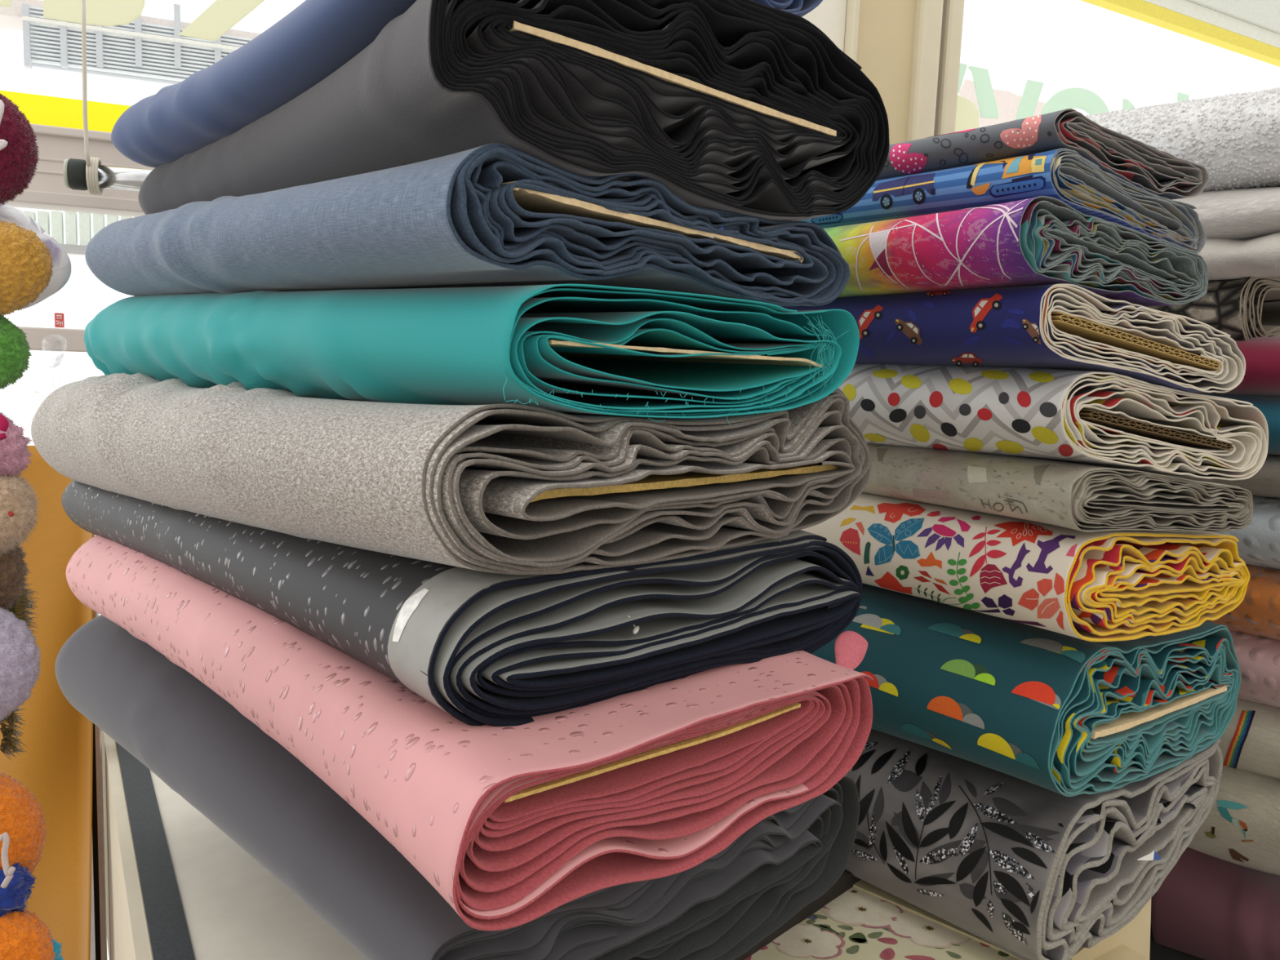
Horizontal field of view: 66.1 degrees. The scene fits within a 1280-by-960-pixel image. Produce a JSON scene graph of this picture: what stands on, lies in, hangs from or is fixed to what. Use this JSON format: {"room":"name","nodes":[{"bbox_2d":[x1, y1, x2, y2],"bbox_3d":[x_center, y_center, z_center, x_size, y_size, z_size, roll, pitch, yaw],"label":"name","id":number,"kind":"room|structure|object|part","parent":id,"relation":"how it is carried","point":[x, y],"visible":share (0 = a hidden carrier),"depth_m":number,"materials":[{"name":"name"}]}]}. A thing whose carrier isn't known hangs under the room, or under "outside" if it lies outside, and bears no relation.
{"room":"fabric store","nodes":[
{"label":"fabric store","id":0,"kind":"room"},
{"bbox_2d":[89,929,91,959],"bbox_3d":[-1.253,0.528,1.827,0.409,1.132,0.060,0,7,-22],"label":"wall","id":1,"kind":"structure","parent":0,"point":[91,930],"depth_m":1.92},
{"bbox_2d":[856,0,916,144],"bbox_3d":[0.534,-0.409,2.397,0.166,3.000,0.070,0,7,-22],"label":"wall","id":2,"kind":"structure","parent":0,"point":[886,33],"depth_m":2.30,"materials":[{"name":"beige paint"}]},
{"bbox_2d":[802,0,846,51],"bbox_3d":[0.388,-0.409,2.344,0.113,3.000,0.040,0,7,-22],"label":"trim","id":3,"kind":"structure","parent":2,"relation":"attached to","point":[829,16],"depth_m":2.26,"materials":[{"name":"white paint"}]},
{"bbox_2d":[843,0,860,62],"bbox_3d":[0.455,-0.407,2.352,0.014,3.000,0.075,0,7,-22],"label":"trim","id":4,"kind":"structure","parent":2,"relation":"attached to","point":[852,10],"depth_m":2.25,"materials":[{"name":"beige wood"}]},
{"bbox_3d":[0.126,1.424,-0.293,8.929,0.050,11.260,8,9,43],"label":"floor","id":5,"kind":"structure","parent":0,"visible":0},
{"bbox_2d":[92,610,106,959],"bbox_3d":[-0.801,0.654,1.461,0.013,1.000,0.025,0,7,-22],"label":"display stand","id":6,"kind":"object","parent":5,"relation":"on","point":[98,832],"visible":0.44,"depth_m":1.44,"materials":[{"name":"black metal"}]},
{"bbox_2d":[101,729,861,959],"bbox_3d":[-0.360,0.784,1.475,0.997,0.774,1.041,8,9,43],"label":"display table","id":7,"kind":"object","parent":5,"relation":"on","point":[178,886],"visible":0.17,"depth_m":1.08,"materials":[{"name":"white laminate"}]},
{"bbox_2d":[0,445,93,959],"bbox_3d":[-0.915,0.428,1.401,0.354,0.969,0.181,2,7,0],"label":"hanging cloth","id":8,"kind":"object","parent":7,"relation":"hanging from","point":[55,765],"visible":0.59,"depth_m":1.37,"materials":[{"name":"orange fabric"}]},
{"bbox_3d":[-0.615,0.603,1.183,0.013,0.360,1.021,-2,8,-31],"label":"panel","id":9,"kind":"part","parent":7,"relation":"part of","materials":[{"name":"beige laminate"}]},
{"bbox_2d":[54,614,859,959],"bbox_3d":[-0.221,0.302,1.117,0.739,0.269,0.584,8,9,40],"label":"bolt","id":10,"kind":"object","parent":7,"relation":"on","point":[223,764],"visible":0.31,"depth_m":0.88,"materials":[{"name":"fabric"}]},
{"bbox_2d":[66,534,874,930],"bbox_3d":[-0.173,0.168,1.056,0.735,0.195,0.604,8,9,43],"label":"bolt","id":11,"kind":"object","parent":10,"relation":"on","point":[511,826],"visible":0.55,"depth_m":0.75,"materials":[{"name":"pink fabric"}]},
{"bbox_2d":[61,480,862,726],"bbox_3d":[-0.212,0.079,1.086,0.756,0.156,0.585,8,9,43],"label":"bolt","id":12,"kind":"object","parent":11,"relation":"on","point":[482,648],"visible":0.55,"depth_m":0.79,"materials":[{"name":"grey fabric"}]},
{"bbox_2d":[31,373,871,574],"bbox_3d":[-0.215,-0.042,1.061,0.756,0.151,0.588,8,9,39],"label":"bolt","id":13,"kind":"object","parent":12,"relation":"on","point":[508,489],"visible":0.92,"depth_m":0.79,"materials":[{"name":"grey fabric"}]},
{"bbox_2d":[83,284,859,425],"bbox_3d":[-0.215,-0.137,1.050,0.741,0.120,0.475,8,9,39],"label":"bolt","id":14,"kind":"object","parent":13,"relation":"on","point":[587,349],"visible":1,"depth_m":0.83,"materials":[{"name":"teal fabric"}]},
{"bbox_2d":[84,142,849,306],"bbox_3d":[-0.213,-0.233,1.039,0.718,0.097,0.488,8,9,43],"label":"bolt","id":15,"kind":"object","parent":14,"relation":"on","point":[492,214],"visible":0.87,"depth_m":0.78,"materials":[{"name":"fabric"}]},
{"bbox_2d":[137,0,889,221],"bbox_3d":[-0.161,-0.350,1.072,0.562,0.185,0.775,-3,9,-40],"label":"bolt","id":16,"kind":"object","parent":15,"relation":"on","point":[745,107],"visible":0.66,"depth_m":0.78,"materials":[{"name":"black fabric"}]},
{"bbox_2d":[111,0,822,167],"bbox_3d":[-0.219,-0.439,1.005,0.732,0.219,0.474,8,9,43],"label":"bolt","id":17,"kind":"object","parent":16,"relation":"on","point":[317,37],"visible":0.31,"depth_m":0.88,"materials":[{"name":"blue fabric"}]},
{"bbox_2d":[744,886,1018,959],"bbox_3d":[0.222,0.792,1.051,0.856,0.301,0.657,-3,8,-37],"label":"bolt","id":18,"kind":"object","parent":7,"relation":"on","point":[857,924],"visible":0.57,"depth_m":1.32,"materials":[{"name":"white fabric"}]},
{"bbox_2d":[853,880,1151,959],"bbox_3d":[0.510,0.894,1.532,0.402,0.611,1.007,-2,8,-34],"label":"table","id":19,"kind":"object","parent":5,"relation":"on","point":[1132,941],"visible":0.14,"depth_m":1.41,"materials":[{"name":"beige wood"}]},
{"bbox_2d":[844,728,1222,959],"bbox_3d":[0.437,0.484,1.690,0.570,0.254,0.884,-3,9,-40],"label":"bolt","id":20,"kind":"object","parent":19,"relation":"on","point":[1032,871],"visible":0.61,"depth_m":1.32,"materials":[{"name":"fabric"}]},
{"bbox_2d":[811,582,1240,796],"bbox_3d":[0.516,0.271,1.585,0.580,0.217,0.630,-3,9,-39],"label":"bolt","id":21,"kind":"object","parent":20,"relation":"on","point":[1063,714],"visible":0.62,"depth_m":1.31,"materials":[{"name":"fabric"}]},
{"bbox_2d":[801,492,1250,641],"bbox_3d":[0.513,0.097,1.527,0.448,0.146,0.626,-2,8,-33],"label":"bolt","id":22,"kind":"object","parent":21,"relation":"on","point":[1124,584],"visible":0.75,"depth_m":1.28,"materials":[{"name":"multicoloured fabric"}]},
{"bbox_2d":[862,443,1253,532],"bbox_3d":[0.511,-0.005,1.493,0.378,0.104,0.625,-1,8,-29],"label":"bolt","id":23,"kind":"object","parent":22,"relation":"on","point":[1086,498],"visible":0.79,"depth_m":1.25,"materials":[{"name":"fabric"}]},
{"bbox_2d":[838,364,1268,480],"bbox_3d":[0.507,-0.103,1.494,0.502,0.161,0.627,-2,8,-34],"label":"bolt","id":24,"kind":"object","parent":23,"relation":"on","point":[1111,420],"visible":0.8,"depth_m":1.24,"materials":[{"name":"fabric"}]},
{"bbox_2d":[780,283,1245,392],"bbox_3d":[0.452,-0.201,1.428,0.413,0.132,0.626,-2,8,-30],"label":"bolt","id":25,"kind":"object","parent":24,"relation":"on","point":[1061,326],"visible":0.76,"depth_m":1.17,"materials":[{"name":"blue fabric"}]},
{"bbox_2d":[823,195,1208,306],"bbox_3d":[0.389,-0.287,1.380,0.360,0.114,0.625,-2,8,-31],"label":"bolt","id":26,"kind":"object","parent":25,"relation":"on","point":[1041,240],"visible":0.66,"depth_m":1.13,"materials":[{"name":"fabric"}]},
{"bbox_2d":[799,147,1206,253],"bbox_3d":[0.402,-0.356,1.394,0.352,0.101,0.625,-2,8,-35],"label":"bolt","id":27,"kind":"object","parent":26,"relation":"on","point":[1063,175],"visible":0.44,"depth_m":1.14,"materials":[{"name":"blue fabric"}]},
{"bbox_2d":[876,108,1208,199],"bbox_3d":[0.400,-0.409,1.387,0.352,0.070,0.624,-3,8,-36],"label":"bolt","id":28,"kind":"object","parent":27,"relation":"on","point":[1160,173],"visible":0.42,"depth_m":1.13,"materials":[{"name":"grey fabric"}]},
{"bbox_3d":[0.558,0.689,1.606,0.226,0.217,0.450,-2,8,-34],"label":"panel","id":29,"kind":"part","parent":19,"relation":"part of","materials":[{"name":"beige wood"}]},
{"bbox_2d":[1149,923,1205,959],"bbox_3d":[0.892,0.815,1.957,0.900,0.700,0.600,-2,8,-34],"label":"shelf","id":30,"kind":"object","parent":5,"relation":"on","point":[1157,952],"visible":0.02,"depth_m":1.83,"materials":[{"name":"brown wood"}]},
{"bbox_3d":[1.347,1.126,2.072,0.330,0.537,0.745,8,9,43],"label":"roll","id":31,"kind":"object","parent":5,"relation":"on","visible":0},
{"bbox_2d":[1151,847,1279,959],"bbox_3d":[1.294,0.922,1.994,0.684,0.471,0.251,-3,9,-40],"label":"roll","id":32,"kind":"object","parent":31,"relation":"on","point":[1207,907],"visible":0.69,"depth_m":1.80,"materials":[{"name":"fabric"}]},
{"bbox_2d":[1187,764,1279,875],"bbox_3d":[1.313,0.666,2.113,0.978,0.534,0.556,-2,8,-34],"label":"roll","id":33,"kind":"object","parent":32,"relation":"on","point":[1242,826],"visible":0.22,"depth_m":1.71,"materials":[{"name":"beige fabric"}]},
{"bbox_2d":[1217,698,1279,778],"bbox_3d":[1.266,0.475,2.053,0.919,0.388,0.556,-2,8,-34],"label":"roll","id":34,"kind":"object","parent":33,"relation":"on","point":[1251,741],"visible":0.21,"depth_m":1.66,"materials":[{"name":"beige fabric"}]},
{"bbox_2d":[1229,631,1279,707],"bbox_3d":[1.229,0.332,2.007,0.880,0.312,0.557,-2,8,-34],"label":"roll","id":35,"kind":"object","parent":34,"relation":"on","point":[1258,657],"visible":0.12,"depth_m":1.61,"materials":[{"name":"pink fabric"}]},
{"bbox_2d":[1205,564,1279,640],"bbox_3d":[1.200,0.210,1.971,0.857,0.278,0.556,-2,8,-34],"label":"roll","id":36,"kind":"object","parent":35,"relation":"on","point":[1258,614],"visible":0.2,"depth_m":1.58,"materials":[{"name":"fabric"}]},
{"bbox_2d":[1213,495,1279,569],"bbox_3d":[1.167,0.069,1.927,0.819,0.197,0.557,-2,8,-34],"label":"roll","id":37,"kind":"object","parent":36,"relation":"on","point":[1259,543],"visible":0.12,"depth_m":1.55,"materials":[{"name":"grey fabric"}]},
{"bbox_2d":[1157,453,1279,497],"bbox_3d":[1.141,-0.033,1.894,0.793,0.109,0.558,-2,8,-34],"label":"roll","id":38,"kind":"object","parent":37,"relation":"on","point":[1265,482],"visible":0.14,"depth_m":1.52,"materials":[{"name":"grey fabric"}]},
{"bbox_2d":[1194,392,1279,454],"bbox_3d":[1.119,-0.118,1.869,0.774,0.121,0.554,-2,8,-34],"label":"roll","id":39,"kind":"object","parent":38,"relation":"on","point":[1268,405],"visible":0.03,"depth_m":1.49,"materials":[{"name":"blue fabric"}]},
{"bbox_2d":[1189,337,1279,395],"bbox_3d":[1.095,-0.215,1.839,0.752,0.126,0.556,-2,8,-34],"label":"roll","id":40,"kind":"object","parent":39,"relation":"on","point":[1261,355],"visible":0.12,"depth_m":1.47,"materials":[{"name":"red fabric"}]},
{"bbox_2d":[1146,275,1279,340],"bbox_3d":[0.978,-0.302,1.808,0.459,0.135,0.456,-2,8,-34],"label":"roll","id":41,"kind":"object","parent":40,"relation":"on","point":[1245,308],"visible":0.28,"depth_m":1.53,"materials":[{"name":"fabric"}]},
{"bbox_2d":[1197,231,1279,280],"bbox_3d":[1.052,-0.391,1.783,0.710,0.148,0.556,-2,8,-34],"label":"roll","id":42,"kind":"object","parent":41,"relation":"on","point":[1260,256],"visible":0.13,"depth_m":1.46,"materials":[{"name":"white fabric"}]},
{"bbox_2d":[1172,186,1279,239],"bbox_3d":[1.037,-0.452,1.764,0.697,0.173,0.557,-2,8,-34],"label":"roll","id":43,"kind":"object","parent":42,"relation":"on","point":[1242,214],"visible":0.27,"depth_m":1.45,"materials":[{"name":"white fabric"}]},
{"bbox_2d":[1084,86,1279,191],"bbox_3d":[1.035,-0.560,1.714,0.656,0.233,0.511,-2,8,-34],"label":"roll","id":44,"kind":"object","parent":43,"relation":"on","point":[1236,137],"visible":0.48,"depth_m":1.47,"materials":[{"name":"white fabric"}]},
{"bbox_3d":[-0.413,0.007,0.600,0.160,0.727,0.071,8,9,43],"label":"strip","id":45,"kind":"object","parent":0,"visible":0},
{"bbox_2d":[0,543,31,610],"bbox_3d":[-0.435,0.061,0.641,0.068,0.076,0.066,8,9,43],"label":"pom-pom","id":46,"kind":"object","parent":45,"relation":"hanging from","point":[13,569],"visible":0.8,"depth_m":0.64,"materials":[{"name":"brown fabric"}]},
{"bbox_2d":[0,314,31,390],"bbox_3d":[-0.419,-0.082,0.620,0.060,0.056,0.059,8,9,43],"label":"pom-pom","id":47,"kind":"object","parent":45,"relation":"hanging from","point":[15,353],"visible":1,"depth_m":0.62,"materials":[{"name":"green fabric"}]},
{"bbox_2d":[0,411,33,476],"bbox_3d":[-0.413,-0.021,0.619,0.079,0.055,0.054,3,7,10],"label":"pom-pom","id":48,"kind":"object","parent":45,"relation":"hanging from","point":[14,455],"visible":0.99,"depth_m":0.62,"materials":[{"name":"pink fabric"}]},
{"bbox_2d":[0,862,38,916],"bbox_3d":[-0.372,0.243,0.575,0.033,0.042,0.033,4,7,17],"label":"pom-pom","id":49,"kind":"object","parent":45,"relation":"hanging from","point":[14,897],"visible":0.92,"depth_m":0.57,"materials":[{"name":"blue fabric"}]},
{"bbox_2d":[0,582,39,760],"bbox_3d":[-0.449,0.124,0.686,0.088,0.127,0.045,8,9,43],"label":"pom-pom","id":50,"kind":"object","parent":45,"relation":"hanging from","point":[20,610],"visible":0.34,"depth_m":0.66,"materials":[{"name":"green fabric"}]},
{"bbox_2d":[0,93,39,206],"bbox_3d":[-0.415,-0.210,0.618,0.108,0.081,0.071,4,7,13],"label":"pom-pom","id":51,"kind":"object","parent":45,"relation":"hanging from","point":[19,158],"visible":1,"depth_m":0.61,"materials":[{"name":"red fabric"}]},
{"bbox_2d":[0,470,40,557],"bbox_3d":[-0.414,0.020,0.620,0.086,0.069,0.063,3,7,4],"label":"pom-pom","id":52,"kind":"object","parent":45,"relation":"hanging from","point":[17,510],"visible":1,"depth_m":0.61,"materials":[{"name":"beige fabric"}]},
{"bbox_2d":[0,607,42,720],"bbox_3d":[-0.416,0.116,0.610,0.083,0.080,0.068,2,7,-3],"label":"pom-pom","id":53,"kind":"object","parent":45,"relation":"hanging from","point":[20,656],"visible":1,"depth_m":0.60,"materials":[{"name":"purple fabric"}]},
{"bbox_2d":[0,772,47,888],"bbox_3d":[-0.385,0.217,0.584,0.122,0.083,0.073,5,7,19],"label":"pom-pom","id":54,"kind":"object","parent":45,"relation":"hanging from","point":[22,825],"visible":0.88,"depth_m":0.58,"materials":[{"name":"orange fabric"}]},
{"bbox_2d":[0,219,53,316],"bbox_3d":[-0.408,-0.130,0.610,0.072,0.062,0.072,8,9,43],"label":"pom-pom","id":55,"kind":"object","parent":45,"relation":"attached to","point":[26,266],"visible":1,"depth_m":0.60,"materials":[{"name":"fabric"}]},
{"bbox_2d":[0,909,57,959],"bbox_3d":[-0.381,0.282,0.569,0.078,0.070,0.063,3,7,9],"label":"pom-pom","id":56,"kind":"object","parent":45,"relation":"hanging from","point":[23,936],"visible":0.93,"depth_m":0.56,"materials":[{"name":"orange fabric"}]},
{"bbox_2d":[0,203,71,309],"bbox_3d":[-0.439,-0.154,0.675,0.072,0.074,0.077,8,9,43],"label":"pom-pom","id":57,"kind":"object","parent":45,"relation":"hanging from","point":[62,268],"visible":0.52,"depth_m":0.67,"materials":[{"name":"white fabric"}]},
{"bbox_2d":[50,935,64,959],"bbox_3d":[-0.363,0.286,0.580,0.039,0.044,0.041,8,9,43],"label":"pom-pom","id":58,"kind":"object","parent":45,"relation":"hanging from","point":[57,946],"visible":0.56,"depth_m":0.58,"materials":[{"name":"teal fabric"}]},
{"bbox_3d":[1.963,0.641,3.119,1.546,0.860,3.236,8,9,43],"label":"wall","id":59,"kind":"structure","parent":0,"visible":0},
{"bbox_2d":[906,0,964,141],"bbox_3d":[2.033,-0.844,2.918,3.540,2.140,0.120,0,7,-22],"label":"window","id":60,"kind":"structure","parent":59,"relation":"in","point":[938,29],"depth_m":2.33,"materials":[{"name":"beige wood"}]},
{"bbox_2d":[957,62,967,92],"bbox_3d":[0.777,-0.986,2.408,0.055,0.070,0.002,0,7,-22],"label":"letter","id":61,"kind":"object","parent":60,"relation":"attached to","point":[962,68],"depth_m":2.41,"materials":[{"name":"green plastic"}]},
{"bbox_2d":[955,95,978,132],"bbox_3d":[0.791,-0.893,2.426,0.109,0.107,0.002,0,7,-22],"label":"decal","id":62,"kind":"object","parent":60,"relation":"attached to","point":[967,114],"depth_m":2.43,"materials":[{"name":"beige plastic"}]},
{"bbox_2d":[968,65,998,118],"bbox_3d":[0.851,-0.961,2.441,0.104,0.117,0.002,0,7,-22],"label":"letter","id":63,"kind":"object","parent":60,"relation":"attached to","point":[986,100],"depth_m":2.44,"materials":[{"name":"green plastic"}]},
{"bbox_2d":[1016,79,1044,119],"bbox_3d":[0.989,-0.954,2.496,0.079,0.116,0.002,0,7,-22],"label":"letter","id":64,"kind":"object","parent":60,"relation":"attached to","point":[1033,89],"depth_m":2.49,"materials":[{"name":"green plastic"}]},
{"bbox_2d":[1040,87,1109,115],"bbox_3d":[1.135,-0.956,2.554,0.239,0.121,0.002,0,7,-22],"label":"letter","id":65,"kind":"object","parent":60,"relation":"attached to","point":[1085,100],"depth_m":2.55,"materials":[{"name":"green plastic"}]},
{"bbox_2d":[1122,97,1135,109],"bbox_3d":[1.304,-0.979,2.618,0.057,0.064,0.002,0,7,-22],"label":"letter","id":66,"kind":"object","parent":60,"relation":"attached to","point":[1126,104],"depth_m":2.61,"materials":[{"name":"green plastic"}]},
{"bbox_2d":[1177,92,1188,102],"bbox_3d":[1.481,-1.025,2.682,0.049,0.056,0.002,0,7,-22],"label":"letter","id":67,"kind":"object","parent":60,"relation":"attached to","point":[1180,96],"depth_m":2.68,"materials":[{"name":"green plastic"}]},
{"label":"outside","id":68,"kind":"structure","parent":0,"visible":0},
{"bbox_2d":[0,0,260,89],"bbox_3d":[-2.997,-2.744,6.252,2.911,0.523,0.400,0,7,-22],"label":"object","id":69,"kind":"structure","parent":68,"point":[148,52],"depth_m":6.04,"materials":[{"name":"white glass"}]},
{"bbox_3d":[-0.281,0.521,2.212,0.708,1.132,1.432,8,9,43],"label":"wall","id":70,"kind":"structure","parent":0,"visible":0},
{"bbox_2d":[0,90,155,352],"bbox_3d":[-0.459,-0.961,1.902,1.841,1.868,0.100,0,7,-22],"label":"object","id":71,"kind":"structure","parent":70,"relation":"in","point":[56,123],"depth_m":1.73,"materials":[{"name":"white glass"}]},
{"bbox_2d":[0,0,11,6],"bbox_3d":[-1.104,-0.831,1.682,0.051,0.044,0.002,0,7,-22],"label":"window letter","id":72,"kind":"structure","parent":71,"relation":"attached to","point":[2,2],"depth_m":1.69,"materials":[{"name":"beige plastic"}]},
{"bbox_3d":[-0.487,-0.255,1.984,1.841,0.040,0.100,0,7,-22],"label":"sill","id":73,"kind":"part","parent":71,"relation":"part of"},
{"bbox_2d":[54,312,64,328],"bbox_3d":[-1.030,-0.283,1.745,0.014,0.025,0.005,0,7,-22],"label":"price sign","id":74,"kind":"object","parent":71,"relation":"on","point":[59,317],"visible":1,"depth_m":1.74,"materials":[{"name":"red paper"}]},
{"bbox_3d":[-0.490,-0.419,1.989,1.841,0.016,0.030,0,7,-22],"label":"rail","id":75,"kind":"part","parent":71,"relation":"part of","materials":[{"name":"white metal"}]},
{"bbox_3d":[-0.481,-0.554,1.964,1.841,0.127,0.070,0,7,-22],"label":"rail","id":76,"kind":"part","parent":71,"relation":"part of","materials":[{"name":"white metal"}]},
{"bbox_2d":[43,0,144,26],"bbox_3d":[-0.961,-0.861,1.734,0.160,0.115,0.002,0,7,-22],"label":"decal","id":77,"kind":"object","parent":71,"relation":"attached to","point":[98,12],"depth_m":1.74,"materials":[{"name":"beige plastic"}]},
{"bbox_2d":[62,158,152,191],"bbox_3d":[-0.813,-0.502,1.655,0.269,0.048,0.049,0,7,-20],"label":"curtain rod","id":78,"kind":"object","parent":71,"relation":"attached to","point":[73,170],"visible":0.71,"depth_m":1.62,"materials":[{"name":"silver metal"}]},
{"bbox_2d":[81,0,103,195],"bbox_3d":[-0.896,-0.636,1.607,0.021,0.330,0.061,0,7,-20],"label":"cord","id":79,"kind":"object","parent":78,"relation":"hanging from","point":[91,163],"visible":0.9,"depth_m":1.59,"materials":[{"name":"fabric"}]},
{"bbox_2d":[177,0,264,41],"bbox_3d":[-0.764,-0.857,1.813,0.160,0.099,0.002,0,7,-22],"label":"decal","id":80,"kind":"object","parent":71,"relation":"attached to","point":[221,15],"depth_m":1.81,"materials":[{"name":"beige plastic"}]},
{"bbox_2d":[90,534,95,959],"bbox_3d":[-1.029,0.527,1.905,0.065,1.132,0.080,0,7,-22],"label":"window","id":81,"kind":"structure","parent":70,"relation":"in","point":[92,911],"depth_m":1.89,"materials":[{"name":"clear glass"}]},
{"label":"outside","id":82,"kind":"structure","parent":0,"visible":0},
{"bbox_2d":[1080,0,1279,66],"bbox_3d":[2.961,-2.412,5.013,2.460,0.364,0.076,-1,8,-29],"label":"canopy","id":83,"kind":"object","parent":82,"point":[1248,28],"visible":1,"depth_m":4.99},
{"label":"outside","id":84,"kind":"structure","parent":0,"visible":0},
{"bbox_2d":[22,210,132,245],"bbox_3d":[-2.391,-1.099,4.342,0.606,0.199,0.070,0,7,-22],"label":"fence","id":85,"kind":"object","parent":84,"point":[43,217],"visible":0.26,"depth_m":4.29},
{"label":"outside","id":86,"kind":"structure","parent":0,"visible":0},
{"bbox_2d":[26,439,109,959],"bbox_3d":[-1.537,0.270,9.312,20.000,0.050,14.000,0,7,-22],"label":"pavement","id":87,"kind":"structure","parent":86,"point":[31,443],"depth_m":5.06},
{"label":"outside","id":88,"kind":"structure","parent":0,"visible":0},
{"bbox_2d":[957,79,1045,128],"bbox_3d":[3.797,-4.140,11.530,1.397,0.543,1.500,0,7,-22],"label":"house roof","id":89,"kind":"structure","parent":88,"point":[1007,103],"depth_m":10.79,"materials":[{"name":"tile"}]}
]}

